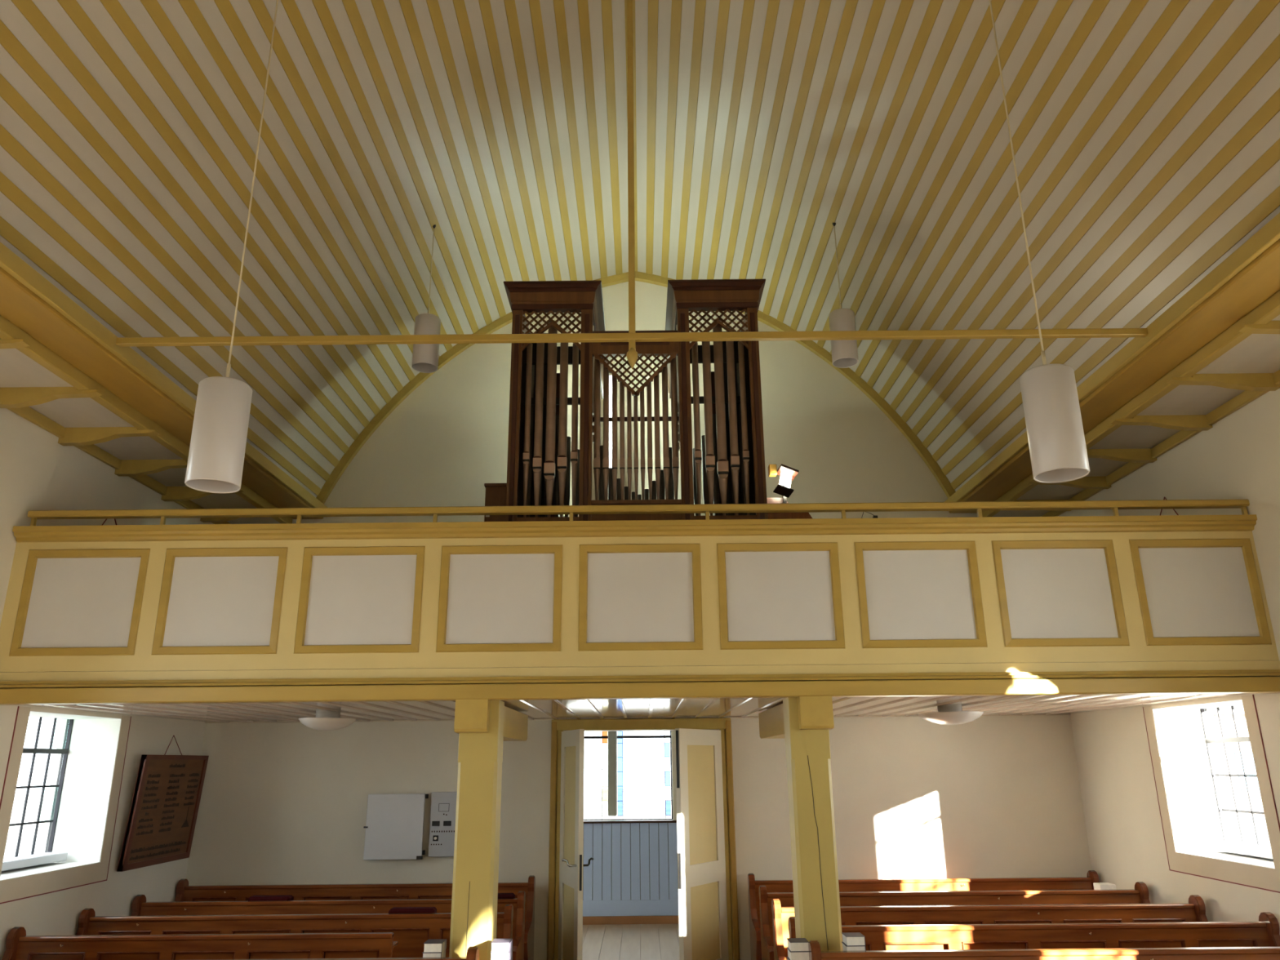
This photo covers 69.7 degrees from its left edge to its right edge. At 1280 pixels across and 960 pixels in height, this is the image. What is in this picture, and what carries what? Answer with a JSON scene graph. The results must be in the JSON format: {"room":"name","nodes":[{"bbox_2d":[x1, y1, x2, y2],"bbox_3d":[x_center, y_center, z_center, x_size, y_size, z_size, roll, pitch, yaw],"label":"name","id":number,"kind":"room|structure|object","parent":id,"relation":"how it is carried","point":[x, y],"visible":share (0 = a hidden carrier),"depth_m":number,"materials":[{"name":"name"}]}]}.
{"room":"church","nodes":[
{"label":"church","id":0,"kind":"room"},
{"bbox_2d":[0,408,213,959],"bbox_3d":[-4.113,-0.258,0.481,0.450,4.350,16.750,-1,-17,0],"label":"wall","id":1,"kind":"structure","parent":0,"point":[37,472],"depth_m":6.36,"materials":[{"name":"paint"}]},
{"bbox_2d":[0,337,30,348],"bbox_3d":[-3.574,-0.699,4.868,0.640,0.110,0.060,-1,-17,0],"label":"bracket","id":2,"kind":"object","parent":1,"relation":"attached to","point":[14,343],"visible":1,"depth_m":4.86,"materials":[{"name":"yellow wood"}]},
{"bbox_2d":[0,386,102,408],"bbox_3d":[-3.572,-0.496,5.528,0.640,0.110,0.060,-1,-17,0],"label":"bracket","id":3,"kind":"object","parent":1,"relation":"attached to","point":[10,397],"visible":1,"depth_m":5.51,"materials":[{"name":"wood"}]},
{"bbox_2d":[0,706,131,903],"bbox_3d":[-4.066,2.155,6.189,0.404,1.152,1.324,-1,-17,0],"label":"window","id":4,"kind":"structure","parent":1,"relation":"in","point":[90,752],"depth_m":6.62,"materials":[{"name":"metal"}]},
{"bbox_2d":[57,426,159,445],"bbox_3d":[-3.571,-0.294,6.187,0.640,0.110,0.060,-1,-17,0],"label":"bracket","id":5,"kind":"object","parent":1,"relation":"attached to","point":[84,436],"visible":0.97,"depth_m":6.17,"materials":[{"name":"wood"}]},
{"bbox_2d":[114,459,187,476],"bbox_3d":[-3.569,-0.091,6.847,0.640,0.110,0.060,-1,-17,0],"label":"bracket","id":6,"kind":"object","parent":1,"relation":"attached to","point":[128,467],"visible":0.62,"depth_m":6.82,"materials":[{"name":"wood"}]},
{"bbox_2d":[116,735,208,871],"bbox_3d":[-3.797,2.551,7.375,0.125,0.983,1.040,-1,-17,0],"label":"board","id":7,"kind":"object","parent":1,"relation":"attached to","point":[160,828],"visible":1,"depth_m":7.28,"materials":[{"name":"brown wood"}]},
{"bbox_2d":[160,486,244,501],"bbox_3d":[-3.567,0.111,7.506,0.640,0.110,0.060,-1,-17,0],"label":"bracket","id":8,"kind":"object","parent":1,"relation":"attached to","point":[173,493],"visible":0.66,"depth_m":7.48,"materials":[{"name":"yellow wood"}]},
{"bbox_2d":[200,517,239,522],"bbox_3d":[-3.566,0.314,8.166,0.640,0.110,0.060,-1,-17,0],"label":"bracket","id":9,"kind":"object","parent":1,"relation":"attached to","point":[202,519],"visible":0.28,"depth_m":8.13,"materials":[{"name":"wood"}]},
{"bbox_2d":[0,348,279,524],"bbox_3d":[-3.844,-1.968,0.849,1.020,0.110,16.450,-1,-17,0],"label":"ceiling","id":10,"kind":"structure","parent":0,"point":[17,369],"depth_m":6.12,"materials":[{"name":"white paint"}]},
{"bbox_2d":[582,924,679,959],"bbox_3d":[0.005,4.793,9.303,3.900,0.200,3.100,-1,-17,0],"label":"floor","id":11,"kind":"structure","parent":0,"point":[608,941],"depth_m":9.37,"materials":[{"name":"beige wood"}]},
{"bbox_2d":[582,730,679,924],"bbox_3d":[-0.008,3.463,11.102,3.500,3.400,0.440,-1,-17,0],"label":"wall","id":12,"kind":"structure","parent":0,"point":[632,877],"depth_m":10.58,"materials":[{"name":"paint"}]},
{"bbox_2d":[583,730,672,820],"bbox_3d":[-0.331,3.130,11.114,1.420,1.851,0.136,-1,-17,0],"label":"window","id":13,"kind":"structure","parent":12,"relation":"in","point":[612,793],"depth_m":10.98,"materials":[{"name":"glass"}]},
{"bbox_2d":[22,693,1248,723],"bbox_3d":[-0.022,1.702,6.847,7.700,0.032,2.810,-1,-17,0],"label":"ceiling","id":14,"kind":"structure","parent":0,"point":[1063,704],"depth_m":6.62,"materials":[{"name":"white wood"}]},
{"bbox_2d":[298,710,356,730],"bbox_3d":[-2.272,1.751,6.686,0.400,0.140,0.400,-1,-17,0],"label":"ceiling lamp","id":15,"kind":"object","parent":14,"relation":"attached to","point":[325,720],"visible":0.98,"depth_m":6.58,"materials":[{"name":"white glass"}]},
{"bbox_2d":[917,704,983,724],"bbox_3d":[2.258,1.709,6.688,0.460,0.140,0.460,-1,-17,0],"label":"ceiling lamp","id":16,"kind":"object","parent":14,"relation":"attached to","point":[948,714],"visible":0.98,"depth_m":6.56,"materials":[{"name":"white glass"}]},
{"bbox_2d":[186,280,1092,959],"bbox_3d":[-0.031,0.853,8.735,8.600,7.000,0.300,-1,-17,0],"label":"wall","id":17,"kind":"structure","parent":0,"point":[282,803],"depth_m":8.08,"materials":[{"name":"paint"}]},
{"bbox_2d":[363,791,457,859],"bbox_3d":[-1.861,2.957,7.875,0.980,0.535,0.113,-1,-17,0],"label":"electrical box","id":18,"kind":"object","parent":17,"relation":"attached to","point":[394,826],"visible":0.91,"depth_m":7.84,"materials":[{"name":"grey metal"}]},
{"bbox_2d":[557,728,593,959],"bbox_3d":[-0.564,3.087,7.517,0.259,2.005,0.659,5,-18,-17],"label":"door","id":19,"kind":"structure","parent":17,"relation":"in","point":[572,751],"depth_m":7.48,"materials":[{"name":"wood"}]},
{"bbox_2d":[546,717,739,959],"bbox_3d":[0.021,3.178,7.994,1.590,2.120,0.350,-1,-17,0],"label":"door frame","id":20,"kind":"structure","parent":17,"relation":"attached to","point":[557,726],"depth_m":7.95,"materials":[{"name":"yellow wood"}]},
{"bbox_2d":[675,728,728,959],"bbox_3d":[0.509,3.084,7.542,0.041,2.005,0.699,-12,-20,32],"label":"door","id":21,"kind":"structure","parent":17,"relation":"in","point":[701,862],"depth_m":7.54,"materials":[{"name":"wood"}]},
{"bbox_2d":[68,676,1210,688],"bbox_3d":[-0.023,1.641,6.876,7.700,0.099,2.790,-1,-17,0],"label":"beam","id":22,"kind":"structure","parent":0,"point":[1202,677],"depth_m":5.55,"materials":[{"name":"yellow wood"}]},
{"bbox_2d":[484,483,506,521],"bbox_3d":[-1.075,0.895,7.260,0.240,1.572,0.820,-1,-17,0],"label":"cabinet","id":23,"kind":"object","parent":22,"relation":"on","point":[495,493],"visible":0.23,"depth_m":7.08,"materials":[{"name":"brown wood"}]},
{"bbox_2d":[608,375,612,467],"bbox_3d":[-0.265,0.452,8.323,0.050,3.030,0.085,-1,-17,0],"label":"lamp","id":24,"kind":"object","parent":22,"relation":"on","point":[611,376],"visible":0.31,"depth_m":8.61,"materials":[{"name":"white metal"}]},
{"bbox_2d":[503,279,768,521],"bbox_3d":[-0.025,0.177,7.212,1.932,2.897,1.808,-1,-17,0],"label":"pipe organ","id":25,"kind":"object","parent":22,"relation":"on","point":[540,456],"visible":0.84,"depth_m":6.64,"materials":[{"name":"brown wood"}]},
{"bbox_2d":[0,498,1279,705],"bbox_3d":[-0.026,0.735,5.638,7.710,1.183,0.190,-1,-17,0],"label":"gallery","id":26,"kind":"object","parent":22,"relation":"attached to","point":[1161,604],"visible":1,"depth_m":5.61,"materials":[{"name":"yellow wood"}]},
{"bbox_2d":[861,511,877,518],"bbox_3d":[1.450,0.240,5.839,0.116,0.087,0.029,-1,-17,2],"label":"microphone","id":27,"kind":"object","parent":26,"relation":"on","point":[873,516],"visible":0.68,"depth_m":5.83,"materials":[{"name":"metal"}]},
{"bbox_2d":[766,497,812,519],"bbox_3d":[1.155,0.874,7.104,0.470,1.480,0.700,-1,-17,0],"label":"organ console","id":28,"kind":"object","parent":22,"relation":"on","point":[770,500],"visible":0.03,"depth_m":6.93},
{"bbox_2d":[768,463,799,503],"bbox_3d":[1.130,0.073,7.146,0.225,0.433,0.191,-1,-17,0],"label":"floodlight","id":29,"kind":"object","parent":28,"relation":"on","point":[787,473],"visible":0.96,"depth_m":7.17,"materials":[{"name":"metal"}]},
{"bbox_2d":[0,0,1279,504],"bbox_3d":[-0.066,-3.348,1.290,6.217,2.548,16.500,-1,-17,0],"label":"ceiling","id":30,"kind":"structure","parent":0,"point":[1145,134],"depth_m":6.04,"materials":[{"name":"wood"}]},
{"bbox_2d":[0,241,327,523],"bbox_3d":[-3.187,-2.062,0.876,0.395,0.185,16.450,-1,-17,0],"label":"ceiling beam","id":31,"kind":"structure","parent":30,"relation":"attached to","point":[63,338],"depth_m":5.40,"materials":[{"name":"wood"}]},
{"bbox_2d":[184,0,278,493],"bbox_3d":[-1.650,-1.474,3.982,0.196,3.136,0.196,-1,-17,0],"label":"pendant lamp","id":32,"kind":"object","parent":30,"relation":"hanging from","point":[217,448],"visible":1,"depth_m":3.53,"materials":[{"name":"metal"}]},
{"bbox_2d":[412,224,440,373],"bbox_3d":[-1.652,-1.460,7.221,0.196,1.261,0.196,-1,-17,0],"label":"pendant lamp","id":33,"kind":"object","parent":30,"relation":"hanging from","point":[424,356],"visible":0.89,"depth_m":7.04,"materials":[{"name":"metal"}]},
{"bbox_2d":[115,0,1147,368],"bbox_3d":[-0.045,-1.916,5.592,5.940,2.698,0.066,-1,-17,0],"label":"tie","id":34,"kind":"object","parent":30,"relation":"attached to","point":[631,337],"visible":0.93,"depth_m":5.23,"materials":[{"name":"yellow wood"}]},
{"bbox_2d":[828,222,858,368],"bbox_3d":[1.568,-1.488,7.222,0.196,1.237,0.196,-1,-17,0],"label":"pendant lamp","id":35,"kind":"object","parent":30,"relation":"hanging from","point":[844,353],"visible":0.89,"depth_m":7.05,"materials":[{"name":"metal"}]},
{"bbox_2d":[989,0,1089,483],"bbox_3d":[1.569,-1.513,3.913,0.196,3.132,0.196,-1,-17,0],"label":"pendant lamp","id":36,"kind":"object","parent":30,"relation":"hanging from","point":[1056,441],"visible":1,"depth_m":3.46,"materials":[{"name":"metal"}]},
{"bbox_2d":[944,212,1279,516],"bbox_3d":[3.078,-2.120,0.879,0.395,0.185,16.450,-1,-17,0],"label":"ceiling beam","id":37,"kind":"structure","parent":30,"relation":"attached to","point":[1202,325],"depth_m":5.30,"materials":[{"name":"yellow wood"}]},
{"bbox_2d":[992,314,1279,516],"bbox_3d":[3.736,-2.038,0.853,1.020,0.110,16.450,-1,-17,0],"label":"ceiling","id":38,"kind":"structure","parent":0,"point":[1258,353],"depth_m":6.06,"materials":[{"name":"white paint"}]},
{"bbox_2d":[1057,388,1279,928],"bbox_3d":[4.037,-0.334,0.485,0.450,4.350,16.750,-1,-17,0],"label":"wall","id":39,"kind":"structure","parent":0,"point":[1238,458],"depth_m":6.62,"materials":[{"name":"paint"}]},
{"bbox_2d":[1014,499,1071,511],"bbox_3d":[3.494,0.227,8.134,0.640,0.090,0.060,-1,-17,0],"label":"bracket","id":40,"kind":"object","parent":39,"relation":"attached to","point":[1023,500],"visible":0.19,"depth_m":8.12,"materials":[{"name":"wood"}]},
{"bbox_2d":[1028,476,1111,488],"bbox_3d":[3.492,0.025,7.474,0.640,0.090,0.060,-1,-17,0],"label":"bracket","id":41,"kind":"object","parent":39,"relation":"attached to","point":[1086,482],"visible":0.78,"depth_m":7.45,"materials":[{"name":"yellow wood"}]},
{"bbox_2d":[1086,448,1157,462],"bbox_3d":[3.490,-0.178,6.815,0.640,0.090,0.060,-1,-17,0],"label":"bracket","id":42,"kind":"object","parent":39,"relation":"attached to","point":[1131,455],"visible":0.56,"depth_m":6.79,"materials":[{"name":"yellow wood"}]},
{"bbox_2d":[1111,414,1213,431],"bbox_3d":[3.489,-0.381,6.155,0.640,0.090,0.060,-1,-17,0],"label":"bracket","id":43,"kind":"object","parent":39,"relation":"attached to","point":[1182,422],"visible":0.97,"depth_m":6.13,"materials":[{"name":"yellow wood"}]},
{"bbox_2d":[1160,496,1178,515],"bbox_3d":[3.797,0.656,6.506,0.038,1.119,0.660,-1,-17,0],"label":"board","id":44,"kind":"object","parent":39,"relation":"attached to","point":[1164,496],"visible":0.1,"depth_m":6.66,"materials":[{"name":"brown wood"}]},
{"bbox_2d":[1142,694,1279,893],"bbox_3d":[4.029,2.080,6.193,0.404,1.152,1.324,-1,-17,0],"label":"window","id":45,"kind":"structure","parent":39,"relation":"in","point":[1193,795],"depth_m":6.62,"materials":[{"name":"metal"}]},
{"bbox_2d":[1166,373,1279,391],"bbox_3d":[3.487,-0.583,5.496,0.640,0.090,0.060,-1,-17,0],"label":"bracket","id":46,"kind":"object","parent":39,"relation":"attached to","point":[1241,381],"visible":1,"depth_m":5.47,"materials":[{"name":"yellow wood"}]},
{"bbox_2d":[1237,320,1279,333],"bbox_3d":[3.486,-0.786,4.836,0.640,0.090,0.060,-1,-17,0],"label":"bracket","id":47,"kind":"object","parent":39,"relation":"attached to","point":[1273,326],"visible":1,"depth_m":4.82,"materials":[{"name":"wood"}]},
{"bbox_3d":[-0.017,1.859,-0.336,8.600,0.250,17.050,-1,-17,0],"label":"floor","id":48,"kind":"structure","parent":0,"visible":0},
{"bbox_2d":[1,924,497,959],"bbox_3d":[-2.359,3.077,5.379,2.960,0.820,0.600,-1,-17,0],"label":"pew","id":49,"kind":"object","parent":48,"relation":"on","point":[19,946],"visible":0.88,"depth_m":5.60,"materials":[{"name":"brown wood"}]},
{"bbox_2d":[75,904,513,957],"bbox_3d":[-2.357,3.297,6.096,2.960,0.820,0.600,-1,-17,0],"label":"pew","id":50,"kind":"object","parent":48,"relation":"on","point":[411,931],"visible":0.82,"depth_m":6.32,"materials":[{"name":"brown wood"}]},
{"bbox_2d":[388,906,436,913],"bbox_3d":[-1.590,3.043,6.426,0.320,0.096,0.105,-1,-17,0],"label":"cushion","id":51,"kind":"object","parent":50,"relation":"on","point":[395,909],"visible":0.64,"depth_m":6.39,"materials":[{"name":"red fabric"}]},
{"bbox_2d":[130,890,525,959],"bbox_3d":[-2.356,3.500,6.755,2.960,0.820,0.600,-1,-17,0],"label":"pew","id":52,"kind":"object","parent":48,"relation":"on","point":[140,907],"visible":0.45,"depth_m":6.98,"materials":[{"name":"brown wood"}]},
{"bbox_2d":[248,894,293,901],"bbox_3d":[-2.848,3.257,7.085,0.320,0.096,0.105,-1,-17,0],"label":"cushion","id":53,"kind":"object","parent":52,"relation":"on","point":[281,897],"visible":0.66,"depth_m":7.05,"materials":[{"name":"red fabric"}]},
{"bbox_2d":[497,893,515,898],"bbox_3d":[-1.068,3.240,7.086,0.200,0.096,0.105,-1,-17,0],"label":"cushion","id":54,"kind":"object","parent":52,"relation":"on","point":[500,895],"visible":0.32,"depth_m":7.05,"materials":[{"name":"red fabric"}]},
{"bbox_2d":[200,946,479,959],"bbox_3d":[-2.351,2.848,4.633,2.980,0.820,0.600,-1,-17,0],"label":"pew","id":55,"kind":"object","parent":48,"relation":"on","point":[473,953],"visible":1,"depth_m":4.88,"materials":[{"name":"brown wood"}]},
{"bbox_3d":[-0.748,2.609,4.954,0.105,0.046,0.120,-1,-17,0],"label":"book","id":56,"kind":"object","parent":55,"relation":"on","visible":0},
{"bbox_2d":[490,948,512,959],"bbox_3d":[-0.748,2.565,4.968,0.103,0.046,0.120,-1,-17,0],"label":"book","id":57,"kind":"object","parent":56,"relation":"on","point":[495,955],"visible":0.83,"depth_m":4.92,"materials":[{"name":"paper"}]},
{"bbox_2d":[490,938,512,951],"bbox_3d":[-0.748,2.521,4.981,0.101,0.046,0.120,-1,-17,0],"label":"book","id":58,"kind":"object","parent":57,"relation":"on","point":[498,944],"visible":1,"depth_m":4.93,"materials":[{"name":"paper"}]},
{"bbox_3d":[-1.113,2.612,4.954,0.105,0.046,0.120,-1,-17,0],"label":"book","id":59,"kind":"object","parent":55,"relation":"on","visible":0},
{"bbox_2d":[422,949,445,957],"bbox_3d":[-1.113,2.568,4.967,0.103,0.046,0.120,-1,-17,0],"label":"book","id":60,"kind":"object","parent":59,"relation":"on","point":[442,954],"visible":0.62,"depth_m":4.92,"materials":[{"name":"paper"}]},
{"bbox_2d":[422,938,446,952],"bbox_3d":[-1.111,2.524,4.981,0.101,0.046,0.120,-1,-17,0],"label":"book","id":61,"kind":"object","parent":60,"relation":"on","point":[436,945],"visible":1,"depth_m":4.93,"materials":[{"name":"paper"}]},
{"bbox_2d":[174,875,535,959],"bbox_3d":[-2.354,3.670,7.368,2.960,0.855,0.511,-1,-17,0],"label":"pew","id":62,"kind":"object","parent":48,"relation":"on","point":[184,892],"visible":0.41,"depth_m":7.64,"materials":[{"name":"brown wood"}]},
{"bbox_2d":[448,699,528,959],"bbox_3d":[-0.946,2.584,6.019,0.245,2.112,1.980,-1,-17,0],"label":"post","id":63,"kind":"object","parent":48,"relation":"on","point":[482,726],"visible":1,"depth_m":5.28,"materials":[{"name":"paint"}]},
{"bbox_2d":[758,696,843,951],"bbox_3d":[1.014,2.566,6.020,0.245,2.112,1.980,-1,-17,0],"label":"post","id":64,"kind":"object","parent":48,"relation":"on","point":[805,723],"visible":1,"depth_m":5.28,"materials":[{"name":"paint"}]},
{"bbox_2d":[747,870,1099,959],"bbox_3d":[2.355,3.626,7.371,2.900,0.855,0.511,-1,-17,0],"label":"pew","id":65,"kind":"object","parent":48,"relation":"on","point":[1086,882],"visible":0.3,"depth_m":7.64,"materials":[{"name":"brown wood"}]},
{"bbox_2d":[758,881,1150,959],"bbox_3d":[2.354,3.410,6.667,2.900,0.855,0.600,-1,-17,0],"label":"pew","id":66,"kind":"object","parent":48,"relation":"on","point":[1140,895],"visible":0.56,"depth_m":6.89,"materials":[{"name":"brown wood"}]},
{"bbox_2d":[1093,882,1115,889],"bbox_3d":[3.541,3.128,6.994,0.120,0.105,0.116,-1,-17,0],"label":"tissue box","id":67,"kind":"object","parent":66,"relation":"on","point":[1097,886],"visible":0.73,"depth_m":6.96,"materials":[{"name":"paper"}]},
{"bbox_2d":[771,894,1208,959],"bbox_3d":[2.352,3.198,5.979,2.900,0.855,0.600,-1,-17,0],"label":"pew","id":68,"kind":"object","parent":48,"relation":"on","point":[1194,911],"visible":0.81,"depth_m":6.21,"materials":[{"name":"brown wood"}]},
{"bbox_2d":[788,911,1279,950],"bbox_3d":[2.350,2.978,5.262,2.900,0.855,0.600,-1,-17,0],"label":"pew","id":69,"kind":"object","parent":48,"relation":"on","point":[1265,932],"visible":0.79,"depth_m":5.49,"materials":[{"name":"brown wood"}]},
{"bbox_2d":[808,940,1279,959],"bbox_3d":[2.349,2.783,4.600,2.900,0.840,0.600,-1,-17,0],"label":"pew","id":70,"kind":"object","parent":48,"relation":"on","point":[815,952],"visible":1,"depth_m":4.83,"materials":[{"name":"brown wood"}]},
{"bbox_3d":[0.846,2.587,4.915,0.105,0.046,0.120,-1,-17,0],"label":"book","id":71,"kind":"object","parent":70,"relation":"on","visible":0},
{"bbox_2d":[786,947,808,959],"bbox_3d":[0.849,2.543,4.929,0.103,0.046,0.120,-1,-17,0],"label":"book","id":72,"kind":"object","parent":71,"relation":"on","point":[791,955],"visible":0.77,"depth_m":4.88,"materials":[{"name":"paper"}]},
{"bbox_2d":[786,937,808,951],"bbox_3d":[0.849,2.499,4.942,0.101,0.046,0.120,-1,-17,0],"label":"book","id":73,"kind":"object","parent":72,"relation":"on","point":[794,944],"visible":1,"depth_m":4.89,"materials":[{"name":"paper"}]},
{"bbox_3d":[1.154,2.560,4.923,0.105,0.046,0.120,-1,-17,0],"label":"book","id":74,"kind":"object","parent":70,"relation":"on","visible":0},
{"bbox_2d":[841,942,866,951],"bbox_3d":[1.148,2.516,4.936,0.103,0.046,0.120,-1,-17,0],"label":"book","id":75,"kind":"object","parent":74,"relation":"on","point":[845,948],"visible":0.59,"depth_m":4.89,"materials":[{"name":"paper"}]},
{"bbox_2d":[841,932,866,946],"bbox_3d":[1.149,2.472,4.950,0.101,0.046,0.120,-1,-17,0],"label":"book","id":76,"kind":"object","parent":75,"relation":"on","point":[849,939],"visible":1,"depth_m":4.90,"materials":[{"name":"paper"}]},
{"label":"outside","id":77,"kind":"structure","parent":0,"visible":0},
{"bbox_2d":[3,787,1270,858],"bbox_3d":[-0.015,2.103,-0.646,160.000,0.300,160.000,-1,-17,0],"label":"ground","id":78,"kind":"structure","parent":77,"point":[33,800],"depth_m":39.65,"materials":[{"name":"white"}]},
{"bbox_2d":[1212,705,1265,818],"bbox_3d":[24.039,9.791,36.688,8.800,6.500,8.800,-1,-17,0],"label":"house","id":79,"kind":"structure","parent":78,"relation":"on","point":[1242,800],"depth_m":32.42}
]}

